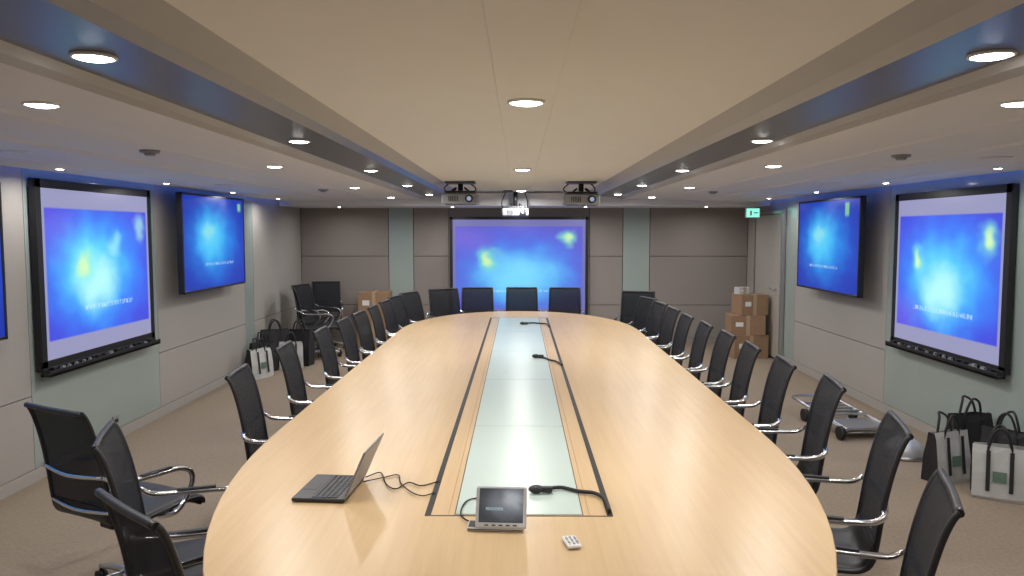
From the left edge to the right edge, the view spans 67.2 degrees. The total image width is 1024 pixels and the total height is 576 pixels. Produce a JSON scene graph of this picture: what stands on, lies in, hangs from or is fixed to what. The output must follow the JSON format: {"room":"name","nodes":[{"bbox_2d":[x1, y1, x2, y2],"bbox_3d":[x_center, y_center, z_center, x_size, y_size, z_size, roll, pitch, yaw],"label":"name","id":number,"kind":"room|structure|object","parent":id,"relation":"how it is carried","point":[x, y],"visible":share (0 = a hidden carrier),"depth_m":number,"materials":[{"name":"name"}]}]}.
{"room":"conference room","nodes":[
{"label":"conference room","id":0,"kind":"room"},
{"bbox_2d":[0,165,302,485],"bbox_3d":[-3.451,0.207,5.402,0.040,2.203,13.873,0,4,1],"label":"wall","id":1,"kind":"structure","parent":0,"point":[204,336],"depth_m":7.41,"materials":[{"name":"grey paint"}]},
{"bbox_2d":[0,0,1023,201],"bbox_3d":[0.124,-0.961,5.293,7.450,0.285,14.200,0,4,1],"label":"ceiling","id":2,"kind":"structure","parent":0,"point":[404,90],"depth_m":2.98,"materials":[{"name":"paint"}]},
{"bbox_2d":[0,150,31,153],"bbox_3d":[-2.712,-0.738,4.182,0.180,0.008,0.180,0,4,1],"label":"ceiling speaker","id":3,"kind":"object","parent":2,"relation":"in","point":[1,151],"depth_m":4.17},
{"bbox_2d":[21,101,61,108],"bbox_3d":[-1.694,-0.660,2.774,0.125,0.023,0.125,0,4,1],"label":"recessed light","id":4,"kind":"object","parent":2,"relation":"in","point":[35,104],"visible":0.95,"depth_m":2.75,"materials":[{"name":"white plastic"}]},
{"bbox_2d":[69,50,117,62],"bbox_3d":[-1.200,-0.662,2.208,0.125,0.023,0.125,0,4,1],"label":"recessed light","id":5,"kind":"object","parent":2,"relation":"in","point":[85,56],"visible":1,"depth_m":2.18,"materials":[{"name":"white plastic"}]},
{"bbox_2d":[139,149,159,155],"bbox_3d":[-2.011,-0.748,4.275,0.110,0.030,0.110,0,4,1],"label":"smoke detector","id":6,"kind":"object","parent":2,"relation":"attached to","point":[146,152],"visible":1,"depth_m":4.24,"materials":[{"name":"grey plastic"}]},
{"bbox_2d":[214,184,233,185],"bbox_3d":[-2.685,-0.960,7.173,0.180,0.008,0.180,0,4,1],"label":"ceiling speaker","id":7,"kind":"object","parent":2,"relation":"in","point":[214,184],"depth_m":7.15},
{"bbox_2d":[265,165,283,167],"bbox_3d":[-1.671,-0.856,5.417,0.125,0.023,0.125,0,4,1],"label":"recessed light","id":8,"kind":"object","parent":2,"relation":"in","point":[269,166],"visible":0.91,"depth_m":5.38,"materials":[{"name":"white plastic"}]},
{"bbox_2d":[287,139,310,143],"bbox_3d":[-1.181,-0.814,4.272,0.125,0.023,0.125,0,4,1],"label":"recessed light","id":9,"kind":"object","parent":2,"relation":"in","point":[299,141],"visible":0.98,"depth_m":4.24,"materials":[{"name":"white plastic"}]},
{"bbox_2d":[363,169,377,171],"bbox_3d":[-1.162,-0.967,6.337,0.125,0.023,0.125,0,4,1],"label":"recessed light","id":10,"kind":"object","parent":2,"relation":"in","point":[366,170],"visible":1,"depth_m":6.29,"materials":[{"name":"white plastic"}]},
{"bbox_2d":[441,181,478,204],"bbox_3d":[-0.598,-1.099,8.933,0.420,0.265,0.373,0,4,1],"label":"ceiling projector","id":11,"kind":"object","parent":2,"relation":"hanging from","point":[460,197],"depth_m":8.79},
{"bbox_2d":[501,190,528,216],"bbox_3d":[0.040,-1.194,10.877,0.396,0.364,0.336,0,4,1],"label":"ceiling projector","id":12,"kind":"object","parent":2,"relation":"hanging from","point":[515,210],"depth_m":10.76,"materials":[{"name":"white plastic"}]},
{"bbox_2d":[513,168,530,170],"bbox_3d":[0.093,-1.061,6.890,0.162,0.030,0.162,0,4,1],"label":"recessed light","id":13,"kind":"object","parent":2,"relation":"in","point":[515,169],"visible":0.89,"depth_m":6.83,"materials":[{"name":"white plastic"}]},
{"bbox_2d":[279,193,770,207],"bbox_3d":[0.182,-1.325,11.683,7.170,0.190,1.100,0,4,1],"label":"ceiling bulkhead","id":14,"kind":"object","parent":2,"relation":"attached to","point":[486,200],"depth_m":11.14,"materials":[{"name":"grey paint"}]},
{"bbox_2d":[507,98,544,106],"bbox_3d":[0.060,-0.796,3.300,0.162,0.030,0.162,0,4,1],"label":"recessed light","id":15,"kind":"object","parent":2,"relation":"in","point":[520,102],"visible":0.98,"depth_m":3.26,"materials":[{"name":"white plastic"}]},
{"bbox_2d":[482,0,580,190],"bbox_3d":[0.072,-0.904,4.595,0.240,0.016,12.500,0,4,1],"label":"ceiling panel","id":16,"kind":"object","parent":2,"relation":"attached to","point":[529,40],"depth_m":2.54,"materials":[{"name":"paint"}]},
{"bbox_2d":[562,181,600,205],"bbox_3d":[0.802,-1.093,8.920,0.420,0.275,0.373,0,4,1],"label":"ceiling projector","id":17,"kind":"object","parent":2,"relation":"hanging from","point":[581,197],"depth_m":8.79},
{"bbox_2d":[675,169,689,171],"bbox_3d":[1.398,-0.965,6.314,0.125,0.023,0.125,0,4,1],"label":"recessed light","id":18,"kind":"object","parent":2,"relation":"in","point":[678,170],"visible":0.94,"depth_m":6.27,"materials":[{"name":"white plastic"}]},
{"bbox_2d":[745,202,759,217],"bbox_3d":[3.441,-1.115,11.014,0.200,0.220,0.056,0,4,1],"label":"exit sign","id":19,"kind":"object","parent":2,"relation":"hanging from","point":[752,212],"visible":1,"depth_m":10.99,"materials":[{"name":"green plastic"}]},
{"bbox_2d":[750,139,773,142],"bbox_3d":[1.379,-0.813,4.249,0.125,0.023,0.125,0,4,1],"label":"recessed light","id":20,"kind":"object","parent":2,"relation":"in","point":[752,140],"visible":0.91,"depth_m":4.22,"materials":[{"name":"white plastic"}]},
{"bbox_2d":[764,165,782,167],"bbox_3d":[1.829,-0.854,5.385,0.125,0.023,0.125,0,4,1],"label":"recessed light","id":21,"kind":"object","parent":2,"relation":"in","point":[769,166],"visible":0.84,"depth_m":5.35,"materials":[{"name":"white plastic"}]},
{"bbox_2d":[820,182,840,183],"bbox_3d":[2.863,-0.941,6.924,0.180,0.008,0.180,0,4,1],"label":"ceiling speaker","id":22,"kind":"object","parent":2,"relation":"in","point":[825,182],"depth_m":6.89},
{"bbox_2d":[891,154,910,160],"bbox_3d":[2.292,-0.768,4.535,0.110,0.030,0.110,0,4,1],"label":"smoke detector","id":23,"kind":"object","parent":2,"relation":"attached to","point":[899,157],"visible":1,"depth_m":4.51,"materials":[{"name":"grey plastic"}]},
{"bbox_2d":[966,49,1017,61],"bbox_3d":[1.360,-0.660,2.185,0.125,0.023,0.125,0,4,1],"label":"recessed light","id":24,"kind":"object","parent":2,"relation":"in","point":[992,54],"visible":1,"depth_m":2.16,"materials":[{"name":"white plastic"}]},
{"bbox_2d":[977,156,1012,159],"bbox_3d":[2.842,-0.764,4.530,0.180,0.008,0.180,0,4,1],"label":"ceiling speaker","id":25,"kind":"object","parent":2,"relation":"in","point":[990,157],"depth_m":4.51},
{"bbox_2d":[998,100,1023,106],"bbox_3d":[1.805,-0.658,2.743,0.125,0.023,0.125,0,4,1],"label":"recessed light","id":26,"kind":"object","parent":2,"relation":"in","point":[1013,103],"visible":0.94,"depth_m":2.72,"materials":[{"name":"white plastic"}]},
{"bbox_2d":[0,343,1023,575],"bbox_3d":[0.124,1.450,5.471,7.550,0.100,14.300,0,4,1],"label":"floor","id":27,"kind":"structure","parent":0,"point":[203,435],"depth_m":5.25,"materials":[{"name":"beige carpet"}]},
{"bbox_2d":[24,402,205,575],"bbox_3d":[-1.915,1.016,3.768,0.613,1.015,0.690,2,5,28],"label":"office chair","id":28,"kind":"object","parent":27,"relation":"on","point":[74,472],"visible":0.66,"depth_m":3.54,"materials":[{"name":"black leather"}]},
{"bbox_2d":[94,488,202,575],"bbox_3d":[-0.911,1.110,2.502,0.613,1.015,0.690,4,6,42],"label":"office chair","id":29,"kind":"object","parent":27,"relation":"on","point":[147,548],"visible":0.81,"depth_m":2.22,"materials":[{"name":"black leather"}]},
{"bbox_2d":[90,420,227,575],"bbox_3d":[-1.303,1.060,3.172,0.690,1.015,0.613,-1,4,-19],"label":"office chair","id":30,"kind":"object","parent":27,"relation":"on","point":[110,446],"visible":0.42,"depth_m":3.13,"materials":[{"name":"black leather"}]},
{"bbox_2d":[244,338,273,379],"bbox_3d":[-3.115,0.860,9.468,0.193,0.489,0.351,2,5,27],"label":"tote bag","id":31,"kind":"object","parent":27,"relation":"on","point":[260,361],"visible":0.99,"depth_m":9.42,"materials":[{"name":"white fabric"}]},
{"bbox_2d":[224,363,296,459],"bbox_3d":[-1.250,0.965,4.465,0.690,1.015,0.613,0,4,-5],"label":"office chair","id":32,"kind":"object","parent":27,"relation":"on","point":[242,383],"visible":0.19,"depth_m":4.41,"materials":[{"name":"black leather"}]},
{"bbox_2d":[249,332,278,370],"bbox_3d":[-3.190,0.820,9.868,0.195,0.509,0.354,3,5,39],"label":"tote bag","id":33,"kind":"object","parent":27,"relation":"on","point":[271,344],"visible":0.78,"depth_m":9.91,"materials":[{"name":"black fabric"}]},
{"bbox_2d":[260,319,289,366],"bbox_3d":[-3.158,0.731,10.261,0.373,0.629,0.228,-2,5,-28],"label":"tote bag","id":34,"kind":"object","parent":27,"relation":"on","point":[276,335],"visible":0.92,"depth_m":10.21,"materials":[{"name":"black fabric"}]},
{"bbox_2d":[279,331,303,369],"bbox_3d":[-2.887,0.815,10.065,0.311,0.489,0.171,-1,4,-17],"label":"tote bag","id":35,"kind":"object","parent":27,"relation":"on","point":[298,345],"visible":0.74,"depth_m":10.05,"materials":[{"name":"white fabric"}]},
{"bbox_2d":[288,319,314,365],"bbox_3d":[-2.856,0.734,10.358,0.357,0.609,0.226,1,4,12],"label":"tote bag","id":36,"kind":"object","parent":27,"relation":"on","point":[305,335],"visible":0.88,"depth_m":10.29,"materials":[{"name":"black fabric"}]},
{"bbox_2d":[274,340,333,414],"bbox_3d":[-1.270,0.895,5.412,0.690,1.015,0.613,0,4,-3],"label":"office chair","id":37,"kind":"object","parent":27,"relation":"on","point":[287,354],"visible":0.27,"depth_m":5.37,"materials":[{"name":"black leather"}]},
{"bbox_2d":[291,283,341,356],"bbox_3d":[-2.817,0.459,11.300,0.690,1.015,0.613,2,5,20],"label":"office chair","id":38,"kind":"object","parent":27,"relation":"on","point":[304,291],"visible":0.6,"depth_m":11.36,"materials":[{"name":"black"}]},
{"bbox_2d":[311,281,343,348],"bbox_3d":[-2.842,0.423,11.783,0.613,1.015,0.690,-1,4,-9],"label":"office chair","id":39,"kind":"object","parent":27,"relation":"on","point":[325,293],"visible":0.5,"depth_m":12.01,"materials":[{"name":"black"}]},
{"bbox_2d":[312,326,357,389],"bbox_3d":[-1.231,0.831,6.268,0.690,1.015,0.613,0,4,-1],"label":"office chair","id":40,"kind":"object","parent":27,"relation":"on","point":[323,337],"visible":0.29,"depth_m":6.24,"materials":[{"name":"black leather"}]},
{"bbox_2d":[335,316,372,371],"bbox_3d":[-1.204,0.781,6.955,0.690,1.015,0.613,0,4,1],"label":"office chair","id":41,"kind":"object","parent":27,"relation":"on","point":[352,357],"visible":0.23,"depth_m":6.93,"materials":[{"name":"black"}]},
{"bbox_2d":[351,310,382,359],"bbox_3d":[-1.178,0.738,7.537,0.690,1.015,0.613,0,4,4],"label":"office chair","id":42,"kind":"object","parent":27,"relation":"on","point":[361,319],"visible":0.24,"depth_m":7.53,"materials":[{"name":"black"}]},
{"bbox_2d":[357,316,387,347],"bbox_3d":[-2.131,0.663,12.051,0.500,0.503,0.404,0,4,1],"label":"cardboard box","id":43,"kind":"object","parent":27,"relation":"on","point":[369,317],"visible":0.06,"depth_m":11.85,"materials":[{"name":"beige cardboard"}]},
{"bbox_2d":[358,290,391,315],"bbox_3d":[-2.131,0.232,12.019,0.480,0.364,0.404,0,4,-2],"label":"cardboard box","id":44,"kind":"object","parent":43,"relation":"on","point":[366,298],"visible":0.61,"depth_m":11.82,"materials":[{"name":"beige cardboard"}]},
{"bbox_2d":[367,304,392,347],"bbox_3d":[-1.153,0.692,8.151,0.690,1.015,0.613,0,4,1],"label":"office chair","id":45,"kind":"object","parent":27,"relation":"on","point":[374,311],"visible":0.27,"depth_m":8.14,"materials":[{"name":"black"}]},
{"bbox_2d":[379,299,403,338],"bbox_3d":[-1.127,0.647,8.767,0.690,1.015,0.613,0,4,6],"label":"office chair","id":46,"kind":"object","parent":27,"relation":"on","point":[392,327],"visible":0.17,"depth_m":8.77,"materials":[{"name":"black"}]},
{"bbox_2d":[388,295,414,329],"bbox_3d":[-1.105,0.605,9.332,0.690,1.015,0.613,1,4,12],"label":"office chair","id":47,"kind":"object","parent":27,"relation":"on","point":[398,301],"visible":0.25,"depth_m":9.41,"materials":[{"name":"black"}]},
{"bbox_2d":[399,291,434,323],"bbox_3d":[-1.037,0.565,9.867,0.690,1.015,0.613,2,5,24],"label":"office chair","id":48,"kind":"object","parent":27,"relation":"on","point":[412,299],"visible":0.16,"depth_m":9.98,"materials":[{"name":"black"}]},
{"bbox_2d":[427,288,464,316],"bbox_3d":[-0.784,0.533,10.306,0.613,1.015,0.690,-2,5,-27],"label":"office chair","id":49,"kind":"object","parent":27,"relation":"on","point":[443,301],"visible":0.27,"depth_m":10.51,"materials":[{"name":"black"}]},
{"bbox_2d":[458,287,496,313],"bbox_3d":[-0.446,0.520,10.479,0.613,1.015,0.690,0,4,-3],"label":"office chair","id":50,"kind":"object","parent":27,"relation":"on","point":[474,299],"visible":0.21,"depth_m":10.71,"materials":[{"name":"black"}]},
{"bbox_2d":[202,311,836,575],"bbox_3d":[0.052,0.994,5.874,2.550,0.751,8.630,0,4,1],"label":"conference table","id":51,"kind":"object","parent":27,"relation":"on","point":[691,487],"visible":0.98,"depth_m":3.35,"materials":[{"name":"brown wood"}]},
{"bbox_2d":[291,433,383,502],"bbox_3d":[-0.699,0.720,3.123,0.296,0.200,0.300,0,4,5],"label":"laptop","id":52,"kind":"object","parent":51,"relation":"on","point":[322,487],"visible":1,"depth_m":3.08,"materials":[{"name":"black plastic"}]},
{"bbox_2d":[363,472,438,495],"bbox_3d":[-0.464,0.811,3.198,0.320,0.009,0.295,0,4,1],"label":"cable","id":53,"kind":"object","parent":51,"relation":"on","point":[383,477],"depth_m":3.20,"materials":[{"name":"black rubber"}]},
{"bbox_2d":[460,498,475,521],"bbox_3d":[-0.133,0.832,2.896,0.123,0.007,0.260,0,4,1],"label":"cable","id":54,"kind":"object","parent":51,"relation":"on","point":[465,519],"depth_m":2.89,"materials":[{"name":"black rubber"}]},
{"bbox_2d":[467,486,526,531],"bbox_3d":[-0.051,0.779,2.756,0.210,0.140,0.140,0,4,4],"label":"panel","id":55,"kind":"object","parent":51,"relation":"on","point":[498,508],"visible":1,"depth_m":2.71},
{"bbox_2d":[520,322,549,326],"bbox_3d":[0.296,0.397,8.623,0.392,0.033,0.186,3,5,31],"label":"gooseneck microphone","id":56,"kind":"object","parent":51,"relation":"on","point":[521,323],"visible":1,"depth_m":8.67,"materials":[{"name":"metal"}]},
{"bbox_2d":[532,354,562,365],"bbox_3d":[0.311,0.575,6.215,0.090,0.033,0.445,-2,5,-30],"label":"gooseneck microphone","id":57,"kind":"object","parent":51,"relation":"on","point":[533,355],"visible":1,"depth_m":6.33,"materials":[{"name":"black metal"}]},
{"bbox_2d":[528,485,611,512],"bbox_3d":[0.258,0.811,3.032,0.381,0.033,0.152,3,5,36],"label":"gooseneck microphone","id":58,"kind":"object","parent":51,"relation":"on","point":[536,489],"visible":1,"depth_m":3.07,"materials":[{"name":"black rubber"}]},
{"bbox_2d":[562,535,581,548],"bbox_3d":[0.201,0.853,2.588,0.048,0.016,0.090,-1,4,-11],"label":"remote control","id":59,"kind":"object","parent":51,"relation":"on","point":[571,542],"visible":1,"depth_m":2.57,"materials":[{"name":"white plastic"}]},
{"bbox_2d":[502,287,540,310],"bbox_3d":[0.152,0.516,10.532,0.613,1.015,0.690,0,4,1],"label":"office chair","id":60,"kind":"object","parent":27,"relation":"on","point":[517,298],"visible":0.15,"depth_m":10.77,"materials":[{"name":"black leather"}]},
{"bbox_2d":[545,287,584,314],"bbox_3d":[0.730,0.521,10.466,0.613,1.015,0.690,0,4,5],"label":"office chair","id":61,"kind":"object","parent":27,"relation":"on","point":[561,299],"visible":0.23,"depth_m":10.70,"materials":[{"name":"black"}]},
{"bbox_2d":[614,291,654,325],"bbox_3d":[1.600,0.567,9.846,0.613,1.015,0.690,1,4,14],"label":"office chair","id":62,"kind":"object","parent":27,"relation":"on","point":[629,299],"visible":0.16,"depth_m":10.10,"materials":[{"name":"black"}]},
{"bbox_2d":[628,296,656,334],"bbox_3d":[1.315,0.625,9.056,0.690,1.015,0.613,-1,4,-15],"label":"office chair","id":63,"kind":"object","parent":27,"relation":"on","point":[643,306],"visible":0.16,"depth_m":9.17,"materials":[{"name":"black"}]},
{"bbox_2d":[639,301,667,344],"bbox_3d":[1.328,0.668,8.480,0.690,1.015,0.613,-1,4,-7],"label":"office chair","id":64,"kind":"object","parent":27,"relation":"on","point":[652,329],"visible":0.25,"depth_m":8.53,"materials":[{"name":"black"}]},
{"bbox_2d":[648,306,680,354],"bbox_3d":[1.339,0.713,7.873,0.690,1.015,0.613,0,4,-3],"label":"office chair","id":65,"kind":"object","parent":27,"relation":"on","point":[665,336],"visible":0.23,"depth_m":7.89,"materials":[{"name":"black"}]},
{"bbox_2d":[659,313,693,365],"bbox_3d":[1.331,0.759,7.247,0.690,1.015,0.613,0,4,1],"label":"office chair","id":66,"kind":"object","parent":27,"relation":"on","point":[685,320],"visible":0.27,"depth_m":7.25,"materials":[{"name":"black"}]},
{"bbox_2d":[671,321,713,380],"bbox_3d":[1.345,0.806,6.609,0.690,1.015,0.613,0,4,3],"label":"office chair","id":67,"kind":"object","parent":27,"relation":"on","point":[702,333],"visible":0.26,"depth_m":6.61,"materials":[{"name":"black leather"}]},
{"bbox_2d":[686,329,736,397],"bbox_3d":[1.359,0.851,6.011,0.690,1.015,0.613,0,4,3],"label":"office chair","id":68,"kind":"object","parent":27,"relation":"on","point":[724,341],"visible":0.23,"depth_m":6.01,"materials":[{"name":"black leather"}]},
{"bbox_2d":[704,340,760,416],"bbox_3d":[1.354,0.896,5.399,0.690,1.015,0.613,0,4,6],"label":"office chair","id":69,"kind":"object","parent":27,"relation":"on","point":[748,354],"visible":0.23,"depth_m":5.38,"materials":[{"name":"black leather"}]},
{"bbox_2d":[728,334,768,358],"bbox_3d":[3.360,0.821,11.060,0.500,0.334,0.404,0,4,-5],"label":"cardboard box","id":70,"kind":"object","parent":27,"relation":"on","point":[762,342],"visible":0.39,"depth_m":10.87,"materials":[{"name":"beige cardboard"}]},
{"bbox_2d":[725,313,765,335],"bbox_3d":[3.340,0.515,11.038,0.480,0.284,0.384,0,4,3],"label":"cardboard box","id":71,"kind":"object","parent":70,"relation":"on","point":[747,325],"visible":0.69,"depth_m":10.85,"materials":[{"name":"beige cardboard"}]},
{"bbox_2d":[731,293,768,315],"bbox_3d":[3.400,0.229,11.016,0.400,0.294,0.344,-1,4,-8],"label":"cardboard box","id":72,"kind":"object","parent":71,"relation":"on","point":[753,304],"visible":0.97,"depth_m":10.86,"materials":[{"name":"beige cardboard"}]},
{"bbox_2d":[734,287,749,294],"bbox_3d":[3.269,0.036,10.953,0.160,0.104,0.144,-1,4,-17],"label":"cardboard box","id":73,"kind":"object","parent":72,"relation":"on","point":[737,290],"visible":1,"depth_m":10.89,"materials":[{"name":"white cardboard"}]},
{"bbox_2d":[727,354,796,444],"bbox_3d":[1.359,0.943,4.766,0.690,1.015,0.613,0,4,6],"label":"office chair","id":74,"kind":"object","parent":27,"relation":"on","point":[781,370],"visible":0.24,"depth_m":4.75,"materials":[{"name":"black leather"}]},
{"bbox_2d":[756,373,846,493],"bbox_3d":[1.385,0.989,4.139,0.690,1.015,0.613,1,4,10],"label":"office chair","id":75,"kind":"object","parent":27,"relation":"on","point":[829,392],"visible":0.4,"depth_m":4.09,"materials":[{"name":"black leather"}]},
{"bbox_2d":[792,394,880,439],"bbox_3d":[3.030,1.187,7.172,0.510,0.175,1.123,0,4,-5],"label":"trolley","id":76,"kind":"object","parent":27,"relation":"on","point":[842,425],"visible":0.7,"depth_m":6.89,"materials":[{"name":"metal"}]},
{"bbox_2d":[802,410,913,573],"bbox_3d":[1.293,1.051,3.295,0.690,1.015,0.613,1,4,16],"label":"office chair","id":77,"kind":"object","parent":27,"relation":"on","point":[892,437],"visible":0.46,"depth_m":3.21,"materials":[{"name":"black leather"}]},
{"bbox_2d":[835,468,964,575],"bbox_3d":[1.044,1.109,2.511,0.690,1.015,0.613,2,5,22],"label":"office chair","id":78,"kind":"object","parent":27,"relation":"on","point":[939,508],"visible":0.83,"depth_m":2.46,"materials":[{"name":"black leather"}]},
{"bbox_2d":[900,438,923,461],"bbox_3d":[3.135,1.274,6.162,0.310,0.276,0.310,0,4,1],"label":"dome","id":79,"kind":"object","parent":27,"relation":"on","point":[914,451],"visible":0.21,"depth_m":6.03,"materials":[{"name":"silver metal"}]},
{"bbox_2d":[921,411,970,482],"bbox_3d":[3.151,1.148,5.572,0.325,0.489,0.193,-1,4,-19],"label":"tote bag","id":80,"kind":"object","parent":27,"relation":"on","point":[948,449],"visible":0.99,"depth_m":5.52,"materials":[{"name":"white fabric"}]},
{"bbox_2d":[946,395,992,457],"bbox_3d":[3.473,1.097,5.846,0.351,0.549,0.176,-1,4,-11],"label":"tote bag","id":81,"kind":"object","parent":27,"relation":"on","point":[971,421],"visible":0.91,"depth_m":5.80,"materials":[{"name":"black fabric"}]},
{"bbox_2d":[970,424,1023,503],"bbox_3d":[3.288,1.176,5.191,0.334,0.489,0.182,2,5,29],"label":"tote bag","id":82,"kind":"object","parent":27,"relation":"on","point":[996,470],"visible":1,"depth_m":5.15,"materials":[{"name":"white fabric"}]},
{"bbox_2d":[980,410,1023,446],"bbox_3d":[3.499,1.137,5.447,0.174,0.529,0.335,-3,5,-38],"label":"tote bag","id":83,"kind":"object","parent":27,"relation":"on","point":[1017,437],"visible":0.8,"depth_m":5.43,"materials":[{"name":"black fabric"}]},
{"bbox_2d":[300,208,747,337],"bbox_3d":[0.188,-0.417,12.422,7.190,2.600,0.200,0,4,1],"label":"wall","id":84,"kind":"structure","parent":0,"point":[300,208],"depth_m":12.29,"materials":[{"name":"grey paint"}]},
{"bbox_2d":[313,337,715,343],"bbox_3d":[0.186,0.844,12.385,7.150,0.090,0.030,0,4,1],"label":"baseboard","id":85,"kind":"structure","parent":84,"relation":"attached to","point":[339,339],"depth_m":12.35,"materials":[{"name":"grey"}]},
{"bbox_2d":[450,217,587,314],"bbox_3d":[0.111,-0.302,12.225,2.190,1.650,0.040,0,4,1],"label":"projection screen","id":86,"kind":"object","parent":84,"relation":"attached to","point":[498,253],"visible":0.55,"depth_m":12.19,"materials":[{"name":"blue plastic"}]},
{"bbox_2d":[747,170,1023,431],"bbox_3d":[3.698,0.212,5.337,0.040,2.203,13.873,0,4,1],"label":"wall","id":87,"kind":"structure","parent":0,"point":[842,337],"depth_m":7.71,"materials":[{"name":"grey paint"}]},
{"bbox_3d":[-3.571,0.102,5.405,0.200,2.600,14.300,0,4,1],"label":"wall","id":88,"kind":"structure","parent":0,"visible":0},
{"bbox_2d":[0,182,7,340],"bbox_3d":[-3.316,-0.108,4.033,0.196,0.994,1.684,0,4,1],"label":"television","id":89,"kind":"object","parent":88,"relation":"attached to","point":[3,305],"visible":1,"depth_m":4.86,"materials":[{"name":"black plastic"}]},
{"bbox_2d":[0,239,4,336],"bbox_3d":[-3.223,-0.108,4.032,0.001,0.950,1.640,0,4,1],"label":"screen","id":90,"kind":"object","parent":89,"relation":"attached to","point":[2,323],"depth_m":4.85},
{"bbox_2d":[28,178,160,377],"bbox_3d":[-3.357,-0.128,6.329,0.099,1.428,1.710,0,4,1],"label":"projection screen","id":91,"kind":"object","parent":88,"relation":"attached to","point":[92,262],"visible":1,"depth_m":6.12,"materials":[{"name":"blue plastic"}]},
{"bbox_2d":[0,374,227,499],"bbox_3d":[-3.439,1.353,5.496,0.030,0.090,13.900,0,4,1],"label":"baseboard","id":92,"kind":"structure","parent":88,"relation":"attached to","point":[17,484],"depth_m":7.05,"materials":[{"name":"plastic"}]},
{"bbox_2d":[112,414,118,424],"bbox_3d":[-3.412,1.144,6.634,0.017,0.090,0.090,0,4,1],"label":"wall socket","id":93,"kind":"object","parent":88,"relation":"attached to","point":[115,418],"visible":0.68,"depth_m":6.63,"materials":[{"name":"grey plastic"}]},
{"bbox_2d":[175,192,245,294],"bbox_3d":[-3.277,-0.493,8.296,0.196,0.994,1.684,0,4,1],"label":"television","id":94,"kind":"object","parent":88,"relation":"attached to","point":[210,228],"visible":1,"depth_m":8.11,"materials":[{"name":"blue glass"}]},
{"bbox_3d":[3.818,0.107,5.338,0.200,2.600,14.300,0,4,1],"label":"wall","id":95,"kind":"structure","parent":0,"visible":0},
{"bbox_2d":[753,210,786,357],"bbox_3d":[3.667,-0.065,11.115,0.109,2.070,1.245,0,4,1],"label":"door","id":96,"kind":"structure","parent":95,"relation":"in","point":[769,230],"depth_m":10.86,"materials":[{"name":"laminate"}]},
{"bbox_2d":[797,196,866,297],"bbox_3d":[3.580,-0.472,8.556,0.196,1.024,1.704,0,4,1],"label":"television","id":97,"kind":"object","parent":95,"relation":"attached to","point":[831,232],"visible":1,"depth_m":8.35,"materials":[{"name":"blue glass"}]},
{"bbox_2d":[769,355,941,434],"bbox_3d":[3.686,1.358,5.432,0.030,0.090,13.900,0,4,1],"label":"baseboard","id":98,"kind":"structure","parent":95,"relation":"attached to","point":[907,419],"depth_m":7.80,"materials":[{"name":"paint"}]},
{"bbox_2d":[885,183,1018,379],"bbox_3d":[3.623,-0.104,6.477,0.099,1.438,1.730,0,4,1],"label":"projection screen","id":99,"kind":"object","parent":95,"relation":"attached to","point":[954,258],"visible":1,"depth_m":6.27,"materials":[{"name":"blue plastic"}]}
]}

